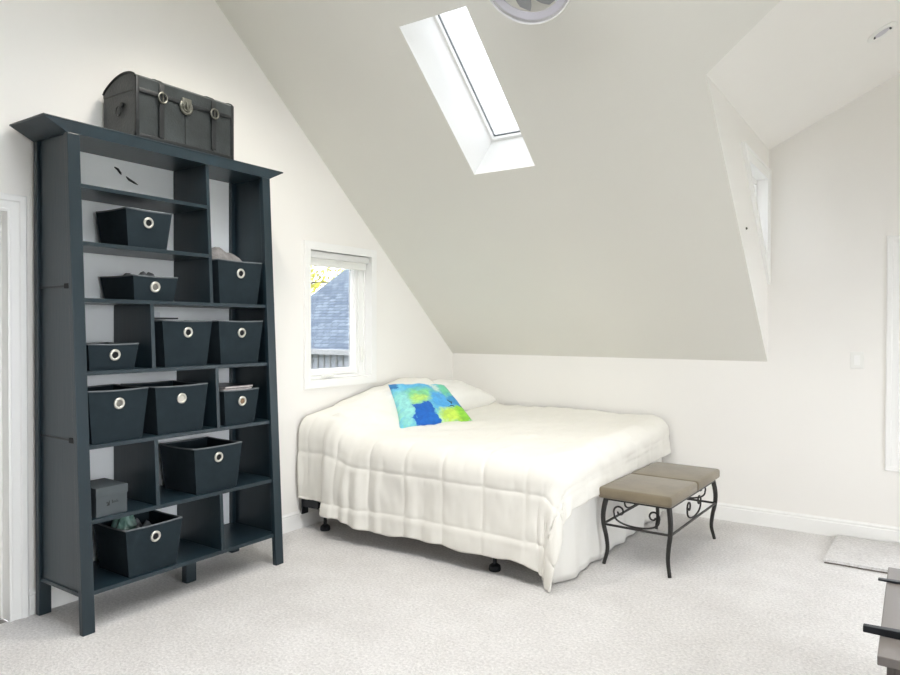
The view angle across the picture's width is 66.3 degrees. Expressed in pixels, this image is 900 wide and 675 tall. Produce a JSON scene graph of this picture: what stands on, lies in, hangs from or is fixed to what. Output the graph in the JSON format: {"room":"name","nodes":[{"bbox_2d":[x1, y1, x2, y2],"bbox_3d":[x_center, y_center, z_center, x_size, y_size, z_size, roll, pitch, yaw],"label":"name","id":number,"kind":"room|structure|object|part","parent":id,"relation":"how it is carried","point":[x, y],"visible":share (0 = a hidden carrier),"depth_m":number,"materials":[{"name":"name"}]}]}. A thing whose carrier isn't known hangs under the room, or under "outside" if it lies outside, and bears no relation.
{"room":"bedroom","nodes":[
{"label":"bedroom","id":0,"kind":"room"},
{"bbox_2d":[0,0,452,588],"bbox_3d":[-2.344,-0.473,3.115,0.001,3.750,8.450,1,1,34],"label":"wall","id":1,"kind":"structure","parent":0,"point":[59,58],"depth_m":4.39,"materials":[{"name":"paint"}]},
{"bbox_2d":[0,192,28,621],"bbox_3d":[-2.444,0.352,3.069,0.143,2.101,0.997,1,1,34],"label":"door","id":2,"kind":"structure","parent":1,"relation":"in","point":[14,531],"depth_m":3.41,"materials":[{"name":"white paint"}]},
{"bbox_2d":[29,508,329,615],"bbox_3d":[-1.049,1.316,5.044,0.014,0.128,3.811,1,1,34],"label":"baseboard","id":3,"kind":"structure","parent":1,"relation":"attached to","point":[292,521],"depth_m":4.86,"materials":[{"name":"white paint"}]},
{"bbox_2d":[303,240,376,389],"bbox_3d":[-0.887,-0.168,5.369,0.148,1.084,0.800,1,1,34],"label":"window","id":4,"kind":"structure","parent":1,"relation":"in","point":[340,282],"depth_m":5.42,"materials":[{"name":"white paint"}]},
{"bbox_3d":[-0.926,0.284,5.263,0.051,0.033,0.122,1,1,34],"label":"crank handle","id":5,"kind":"part","parent":4,"relation":"part of","materials":[{"name":"white plastic"}]},
{"bbox_3d":[-0.940,-0.170,5.373,0.004,0.822,0.486,1,1,34],"label":"pane","id":6,"kind":"part","parent":4,"relation":"part of","materials":[{"name":"clear glass"}]},
{"bbox_3d":[-0.931,-0.169,5.366,0.058,0.914,0.578,1,1,34],"label":"sash","id":7,"kind":"part","parent":4,"relation":"part of","materials":[{"name":"white paint"}]},
{"bbox_3d":[-0.911,-0.169,5.385,0.070,0.960,0.676,1,1,34],"label":"frame","id":8,"kind":"part","parent":4,"relation":"part of","materials":[{"name":"white paint"}]},
{"bbox_2d":[311,251,368,263],"bbox_3d":[-0.861,-0.620,5.346,0.048,0.048,0.656,1,1,34],"label":"blind","id":9,"kind":"object","parent":4,"relation":"attached to","point":[333,257],"depth_m":5.33,"materials":[{"name":"fabric"}]},
{"bbox_2d":[0,511,886,674],"bbox_3d":[0.547,1.436,1.176,7.000,0.001,8.450,1,1,34],"label":"floor","id":10,"kind":"structure","parent":0,"point":[750,599],"depth_m":3.50,"materials":[{"name":"carpet"}]},
{"bbox_2d":[9,113,283,636],"bbox_3d":[-1.555,0.175,3.849,0.455,2.438,1.453,1,1,34],"label":"bookcase","id":11,"kind":"object","parent":10,"relation":"on","point":[81,169],"visible":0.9,"depth_m":3.70,"materials":[{"name":"black paint"}]},
{"bbox_3d":[-2.056,0.210,3.478,0.036,2.376,0.060,1,1,34],"label":"post","id":12,"kind":"part","parent":11,"relation":"part of","materials":[{"name":"black paint"}]},
{"bbox_3d":[-1.928,-0.248,3.368,0.310,0.010,0.014,1,1,34],"label":"rail","id":13,"kind":"part","parent":11,"relation":"part of","materials":[{"name":"black metal"}]},
{"bbox_3d":[-1.914,0.490,3.367,0.348,0.010,0.014,1,1,34],"label":"rail","id":14,"kind":"part","parent":11,"relation":"part of","materials":[{"name":"black metal"}]},
{"bbox_3d":[-1.890,0.117,3.354,0.395,2.186,0.016,1,1,34],"label":"panel","id":15,"kind":"part","parent":11,"relation":"part of","materials":[{"name":"black paint"}]},
{"bbox_3d":[-1.901,1.217,3.366,0.386,0.020,0.014,1,1,34],"label":"rail","id":16,"kind":"part","parent":11,"relation":"part of","materials":[{"name":"black paint"}]},
{"bbox_3d":[-1.762,0.213,3.278,0.154,2.376,0.060,1,1,34],"label":"post","id":17,"kind":"part","parent":11,"relation":"part of","materials":[{"name":"black paint"}]},
{"bbox_2d":[90,478,127,517],"bbox_3d":[-1.756,0.802,3.462,0.216,0.141,0.164,1,1,34],"label":"gift box","id":18,"kind":"object","parent":11,"relation":"on","point":[108,496],"visible":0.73,"depth_m":3.40,"materials":[{"name":"grey cardboard"}]},
{"bbox_3d":[-1.755,0.753,3.461,0.216,0.043,0.164,1,1,34],"label":"box lid","id":19,"kind":"part","parent":18,"relation":"part of","materials":[{"name":"grey cardboard"}]},
{"bbox_2d":[86,342,138,370],"bbox_3d":[-1.787,0.093,3.506,0.302,0.134,0.265,1,1,34],"label":"storage bin","id":20,"kind":"object","parent":11,"relation":"on","point":[100,355],"visible":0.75,"depth_m":3.42,"materials":[{"name":"grey fabric"}]},
{"bbox_2d":[87,384,148,443],"bbox_3d":[-1.776,0.385,3.521,0.332,0.261,0.317,1,1,34],"label":"storage bin","id":21,"kind":"object","parent":11,"relation":"on","point":[116,412],"visible":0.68,"depth_m":3.43,"materials":[{"name":"grey fabric"}]},
{"bbox_2d":[96,206,171,249],"bbox_3d":[-1.688,-0.569,3.689,0.292,0.200,0.267,1,1,34],"label":"storage bin","id":22,"kind":"object","parent":11,"relation":"on","point":[127,226],"visible":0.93,"depth_m":3.60,"materials":[{"name":"grey fabric"}]},
{"bbox_2d":[93,510,181,577],"bbox_3d":[-1.646,1.081,3.644,0.312,0.247,0.324,1,1,34],"label":"storage bin","id":23,"kind":"object","parent":11,"relation":"on","point":[137,551],"visible":0.84,"depth_m":3.55,"materials":[{"name":"grey fabric"}]},
{"bbox_2d":[135,518,151,527],"bbox_3d":[-1.643,1.029,3.642,0.230,0.151,0.270,1,1,34],"label":"cloth","id":24,"kind":"object","parent":23,"relation":"in","point":[146,523],"visible":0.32,"depth_m":3.63,"materials":[{"name":"grey fabric"}]},
{"bbox_2d":[111,515,136,529],"bbox_3d":[-1.710,0.957,3.614,0.130,0.126,0.150,1,1,34],"label":"plastic wrap","id":25,"kind":"object","parent":24,"relation":"on","point":[129,522],"visible":0.5,"depth_m":3.58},
{"bbox_2d":[100,274,177,300],"bbox_3d":[-1.674,-0.261,3.717,0.322,0.132,0.262,1,1,34],"label":"storage bin","id":26,"kind":"object","parent":11,"relation":"on","point":[132,286],"visible":0.94,"depth_m":3.62,"materials":[{"name":"grey fabric"}]},
{"bbox_2d":[124,271,153,275],"bbox_3d":[-1.677,-0.303,3.716,0.240,0.115,0.216,1,1,34],"label":"cloth","id":27,"kind":"object","parent":26,"relation":"in","point":[142,272],"visible":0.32,"depth_m":3.69,"materials":[{"name":"grey fabric"}]},
{"bbox_3d":[-1.714,-0.737,3.692,0.317,0.020,0.757,1,1,34],"label":"shelf","id":28,"kind":"part","parent":11,"relation":"part of","materials":[{"name":"black paint"}]},
{"bbox_3d":[-1.603,-1.013,3.867,0.332,0.062,1.453,1,1,34],"label":"crown","id":29,"kind":"part","parent":11,"relation":"part of","materials":[{"name":"black paint"}]},
{"bbox_3d":[-1.709,-0.459,3.692,0.332,0.020,0.757,1,1,34],"label":"shelf","id":30,"kind":"part","parent":11,"relation":"part of","materials":[{"name":"black paint"}]},
{"bbox_3d":[-1.736,0.109,3.969,0.008,2.186,1.155,1,1,34],"label":"panel","id":31,"kind":"part","parent":11,"relation":"part of","materials":[{"name":"wood"}]},
{"bbox_2d":[120,380,207,434],"bbox_3d":[-1.577,0.382,3.815,0.332,0.259,0.328,1,1,34],"label":"storage bin","id":32,"kind":"object","parent":11,"relation":"on","point":[172,406],"visible":0.8,"depth_m":3.71,"materials":[{"name":"grey fabric"}]},
{"bbox_2d":[102,71,233,159],"bbox_3d":[-1.573,-1.221,3.896,0.335,0.351,0.628,1,1,34],"label":"trunk","id":33,"kind":"object","parent":11,"relation":"on","point":[134,104],"visible":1,"depth_m":3.72,"materials":[{"name":"grey leather"}]},
{"bbox_3d":[-1.748,-1.202,3.643,0.062,0.072,0.012,1,1,34],"label":"ring handle","id":34,"kind":"part","parent":33,"relation":"part of","materials":[{"name":"metal"}]},
{"bbox_3d":[-1.578,-1.342,3.900,0.310,0.098,0.611,1,1,34],"label":"trunk lid","id":35,"kind":"part","parent":33,"relation":"part of","materials":[{"name":"leather"}]},
{"bbox_3d":[-1.587,-0.187,3.865,0.346,0.020,1.175,1,1,34],"label":"shelf","id":36,"kind":"part","parent":11,"relation":"part of","materials":[{"name":"black paint"}]},
{"bbox_3d":[-1.580,0.166,3.864,0.364,0.020,1.175,1,1,34],"label":"shelf","id":37,"kind":"part","parent":11,"relation":"part of","materials":[{"name":"black paint"}]},
{"bbox_3d":[-1.574,0.521,3.864,0.382,0.020,1.175,1,1,34],"label":"shelf","id":38,"kind":"part","parent":11,"relation":"part of","materials":[{"name":"black paint"}]},
{"bbox_3d":[-1.567,0.878,3.864,0.401,0.020,1.175,1,1,34],"label":"shelf","id":39,"kind":"part","parent":11,"relation":"part of","materials":[{"name":"black paint"}]},
{"bbox_2d":[154,320,211,366],"bbox_3d":[-1.564,0.029,3.861,0.332,0.254,0.315,1,1,34],"label":"storage bin","id":40,"kind":"object","parent":11,"relation":"on","point":[178,343],"visible":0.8,"depth_m":3.74,"materials":[{"name":"grey fabric"}]},
{"bbox_2d":[154,312,159,319],"bbox_3d":[-1.686,0.003,3.871,0.008,0.290,0.124,1,1,34],"label":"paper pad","id":41,"kind":"object","parent":40,"relation":"in","point":[156,314],"visible":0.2,"depth_m":3.90,"materials":[{"name":"white paper"}]},
{"bbox_3d":[-1.561,1.212,3.863,0.418,0.020,1.175,1,1,34],"label":"shelf","id":42,"kind":"part","parent":11,"relation":"part of","materials":[{"name":"black paint"}]},
{"bbox_3d":[-1.490,1.306,3.937,0.046,0.175,0.065,1,1,34],"label":"leg","id":43,"kind":"part","parent":11,"relation":"part of","materials":[{"name":"black paint"}]},
{"bbox_2d":[159,436,241,494],"bbox_3d":[-1.439,0.737,3.991,0.332,0.260,0.328,1,1,34],"label":"storage bin","id":44,"kind":"object","parent":11,"relation":"on","point":[202,465],"visible":1,"depth_m":3.90,"materials":[{"name":"grey fabric"}]},
{"bbox_2d":[184,320,262,363],"bbox_3d":[-1.362,0.025,4.159,0.332,0.256,0.325,1,1,34],"label":"storage bin","id":45,"kind":"object","parent":11,"relation":"on","point":[231,342],"visible":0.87,"depth_m":4.03,"materials":[{"name":"grey fabric"}]},
{"bbox_3d":[-1.396,0.199,4.450,0.036,2.376,0.060,1,1,34],"label":"post","id":46,"kind":"part","parent":11,"relation":"part of","materials":[{"name":"black paint"}]},
{"bbox_2d":[212,258,261,303],"bbox_3d":[-1.371,-0.329,4.172,0.332,0.256,0.327,1,1,34],"label":"storage bin","id":47,"kind":"object","parent":11,"relation":"on","point":[234,282],"visible":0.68,"depth_m":4.06,"materials":[{"name":"grey fabric"}]},
{"bbox_2d":[212,247,240,260],"bbox_3d":[-1.377,-0.456,4.164,0.270,0.172,0.300,1,1,34],"label":"knitted blanket","id":48,"kind":"object","parent":47,"relation":"in","point":[217,252],"visible":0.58,"depth_m":4.08,"materials":[{"name":"beige fabric"}]},
{"bbox_2d":[219,387,258,425],"bbox_3d":[-1.347,0.405,4.137,0.312,0.207,0.259,1,1,34],"label":"storage bin","id":49,"kind":"object","parent":11,"relation":"on","point":[236,406],"visible":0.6,"depth_m":4.04,"materials":[{"name":"grey fabric"}]},
{"bbox_3d":[-1.350,0.407,4.138,0.239,0.186,0.174,1,1,34],"label":"paper stack","id":50,"kind":"object","parent":49,"relation":"in","visible":0},
{"bbox_2d":[219,387,251,389],"bbox_3d":[-1.351,0.305,4.134,0.250,0.014,0.200,1,1,35],"label":"magazine","id":51,"kind":"object","parent":50,"relation":"on","point":[241,388],"visible":0.34,"depth_m":4.07,"materials":[{"name":"paper"}]},
{"bbox_2d":[219,383,252,388],"bbox_3d":[-1.348,0.289,4.137,0.250,0.012,0.205,1,1,32],"label":"magazine","id":52,"kind":"object","parent":51,"relation":"on","point":[221,385],"visible":0.62,"depth_m":4.08,"materials":[{"name":"paper"}]},
{"bbox_3d":[-1.221,0.106,4.340,0.395,2.186,0.016,1,1,34],"label":"panel","id":53,"kind":"part","parent":11,"relation":"part of","materials":[{"name":"black paint"}]},
{"bbox_3d":[-1.102,0.202,4.250,0.154,2.376,0.060,1,1,34],"label":"post","id":54,"kind":"part","parent":11,"relation":"part of","materials":[{"name":"black paint"}]},
{"bbox_2d":[301,499,500,571],"bbox_3d":[0.273,1.239,5.188,1.960,0.285,1.895,1,1,34],"label":"frame","id":55,"kind":"object","parent":10,"relation":"on","point":[305,504],"visible":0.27,"depth_m":4.91,"materials":[{"name":"black metal"}]},
{"bbox_2d":[599,462,719,577],"bbox_3d":[1.389,1.154,4.505,0.456,0.484,1.030,1,1,36],"label":"bench","id":56,"kind":"object","parent":10,"relation":"on","point":[663,485],"visible":1,"depth_m":4.25,"materials":[{"name":"beige fabric"}]},
{"bbox_3d":[0.957,1.193,4.253,0.056,0.411,0.031,0,1,-12],"label":"leg","id":57,"kind":"part","parent":56,"relation":"part of","materials":[{"name":"metal"}]},
{"bbox_3d":[1.499,1.185,4.994,0.031,0.411,0.056,0,1,-6],"label":"leg","id":58,"kind":"part","parent":56,"relation":"part of","materials":[{"name":"metal"}]},
{"bbox_3d":[1.389,0.987,4.503,0.414,0.018,0.934,1,1,36],"label":"seat frame","id":59,"kind":"part","parent":56,"relation":"part of","materials":[{"name":"metal"}]},
{"bbox_3d":[1.278,1.197,4.018,0.031,0.411,0.056,0,1,-6],"label":"leg","id":60,"kind":"part","parent":56,"relation":"part of","materials":[{"name":"metal"}]},
{"bbox_3d":[1.820,1.188,4.760,0.056,0.411,0.031,0,1,-12],"label":"leg","id":61,"kind":"part","parent":56,"relation":"part of","materials":[{"name":"metal"}]},
{"bbox_2d":[824,534,899,573],"bbox_3d":[3.126,1.390,4.113,1.520,0.026,0.648,1,1,34],"label":"rug","id":62,"kind":"object","parent":10,"relation":"on","point":[848,551],"visible":0.98,"depth_m":4.37,"materials":[{"name":"white carpet"}]},
{"bbox_2d":[877,567,899,674],"bbox_3d":[1.701,1.175,2.249,0.490,0.500,0.910,1,1,34],"label":"base cabinet","id":63,"kind":"object","parent":10,"relation":"on","point":[888,655],"visible":0.96,"depth_m":2.22,"materials":[{"name":"grey wood"}]},
{"bbox_2d":[863,623,899,639],"bbox_3d":[1.484,0.908,2.049,0.440,0.036,0.034,1,1,34],"label":"metal bar","id":64,"kind":"object","parent":63,"relation":"on","point":[868,628],"visible":1,"depth_m":2.14,"materials":[{"name":"black metal"}]},
{"bbox_2d":[878,578,899,583],"bbox_3d":[1.798,0.910,2.497,0.422,0.022,0.034,1,1,34],"label":"metal bar","id":65,"kind":"object","parent":63,"relation":"on","point":[879,579],"visible":1,"depth_m":2.59,"materials":[{"name":"black metal"}]},
{"bbox_2d":[215,0,780,361],"bbox_3d":[2.091,-1.071,3.408,7.000,2.539,2.976,1,1,34],"label":"ceiling","id":66,"kind":"structure","parent":0,"point":[622,237],"depth_m":4.51,"materials":[{"name":"paint"}]},
{"bbox_2d":[400,6,534,174],"bbox_3d":[0.203,-1.615,4.328,0.461,1.022,1.096,1,1,34],"label":"window","id":67,"kind":"structure","parent":66,"relation":"attached to","point":[448,49],"depth_m":4.51,"materials":[{"name":"white paint"}]},
{"bbox_3d":[0.269,-1.753,4.423,0.461,0.748,0.862,1,1,34],"label":"sash","id":68,"kind":"part","parent":67,"relation":"part of","materials":[{"name":"white paint"}]},
{"bbox_3d":[0.272,-1.759,4.427,0.425,0.671,0.787,1,1,34],"label":"pane","id":69,"kind":"part","parent":67,"relation":"part of","materials":[{"name":"clear glass"}]},
{"bbox_2d":[489,0,569,24],"bbox_3d":[0.380,-1.779,3.388,0.481,0.344,0.390,1,1,34],"label":"ceiling fan","id":70,"kind":"object","parent":66,"relation":"attached to","point":[526,4],"visible":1,"depth_m":3.54,"materials":[{"name":"white plastic"}]},
{"bbox_3d":[0.368,-1.729,3.501,0.091,0.116,0.104,1,1,34],"label":"blade","id":71,"kind":"part","parent":70,"relation":"part of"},
{"bbox_3d":[0.467,-1.723,3.456,0.133,0.079,0.087,0,1,0],"label":"blade","id":72,"kind":"part","parent":70,"relation":"part of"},
{"bbox_2d":[453,73,899,526],"bbox_3d":[2.924,-0.383,4.649,7.000,3.556,0.001,1,1,34],"label":"wall","id":73,"kind":"structure","parent":0,"point":[801,430],"depth_m":4.92,"materials":[{"name":"paint"}]},
{"bbox_2d":[662,500,899,543],"bbox_3d":[2.915,1.331,4.666,7.000,0.128,0.014,1,1,34],"label":"baseboard","id":74,"kind":"structure","parent":73,"relation":"attached to","point":[827,526],"depth_m":4.96,"materials":[{"name":"white paint"}]},
{"bbox_2d":[850,352,863,368],"bbox_3d":[2.795,0.156,4.733,0.080,0.116,0.016,1,1,34],"label":"light switch","id":75,"kind":"object","parent":73,"relation":"attached to","point":[856,358],"visible":1,"depth_m":4.73,"materials":[{"name":"white plastic"}]},
{"bbox_2d":[885,235,899,471],"bbox_3d":[3.683,0.116,4.205,1.727,1.577,0.153,1,1,34],"label":"window","id":76,"kind":"structure","parent":73,"relation":"in","point":[892,396],"depth_m":4.61,"materials":[{"name":"white paint"}]},
{"bbox_2d":[706,74,768,357],"bbox_3d":[1.822,-0.587,4.299,0.001,1.546,1.812,1,1,34],"label":"wall","id":77,"kind":"structure","parent":0,"point":[733,130],"depth_m":4.33,"materials":[{"name":"paint"}]},
{"bbox_2d":[741,142,770,283],"bbox_3d":[2.010,-0.795,4.659,0.142,0.825,0.932,1,1,34],"label":"window","id":78,"kind":"structure","parent":77,"relation":"in","point":[758,172],"depth_m":4.91,"materials":[{"name":"white paint"}]},
{"bbox_3d":[2.015,-0.843,4.731,0.050,0.577,0.652,1,1,34],"label":"sash","id":79,"kind":"part","parent":78,"relation":"part of","materials":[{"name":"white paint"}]},
{"bbox_2d":[707,0,899,149],"bbox_3d":[2.224,-1.747,3.447,1.598,0.799,2.749,1,1,34],"label":"ceiling","id":80,"kind":"structure","parent":0,"point":[804,61],"depth_m":3.87,"materials":[{"name":"paint"}]},
{"bbox_2d":[867,21,897,42],"bbox_3d":[2.429,-1.714,3.875,0.145,0.077,0.160,1,1,34],"label":"recessed light","id":81,"kind":"object","parent":80,"relation":"in","point":[882,32],"visible":1,"depth_m":3.87,"materials":[{"name":"white plastic"}]},
{"bbox_3d":[0.304,1.081,5.213,1.940,0.259,1.875,1,1,34],"label":"box spring","id":82,"kind":"object","parent":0,"visible":0},
{"bbox_3d":[0.305,0.833,5.210,1.940,0.233,1.875,1,1,34],"label":"mattress","id":83,"kind":"object","parent":82,"relation":"on","visible":0},
{"bbox_2d":[297,378,670,591],"bbox_3d":[0.299,0.858,5.139,2.078,1.024,2.068,1,1,34],"label":"comforter","id":84,"kind":"object","parent":83,"relation":"on","point":[505,482],"visible":0.85,"depth_m":4.42,"materials":[{"name":"white fabric"}]},
{"bbox_2d":[388,383,471,427],"bbox_3d":[-0.206,0.522,5.344,0.642,0.314,0.447,0,1,-31],"label":"throw cushion","id":85,"kind":"object","parent":84,"relation":"on","point":[418,404],"visible":0.94,"depth_m":5.25,"materials":[{"name":"multicoloured fabric"}]},
{"bbox_2d":[433,379,496,410],"bbox_3d":[0.001,0.513,6.038,0.500,0.280,0.760,1,1,34],"label":"pillow","id":86,"kind":"object","parent":84,"relation":"on","point":[469,397],"visible":0.5,"depth_m":5.98,"materials":[{"name":"white fabric"}]},
{"bbox_2d":[553,458,661,583],"bbox_3d":[1.133,1.058,4.648,0.081,0.643,1.890,1,1,34],"label":"sheet","id":87,"kind":"object","parent":83,"relation":"on","point":[583,540],"visible":0.4,"depth_m":4.25,"materials":[{"name":"white fabric"}]}
]}

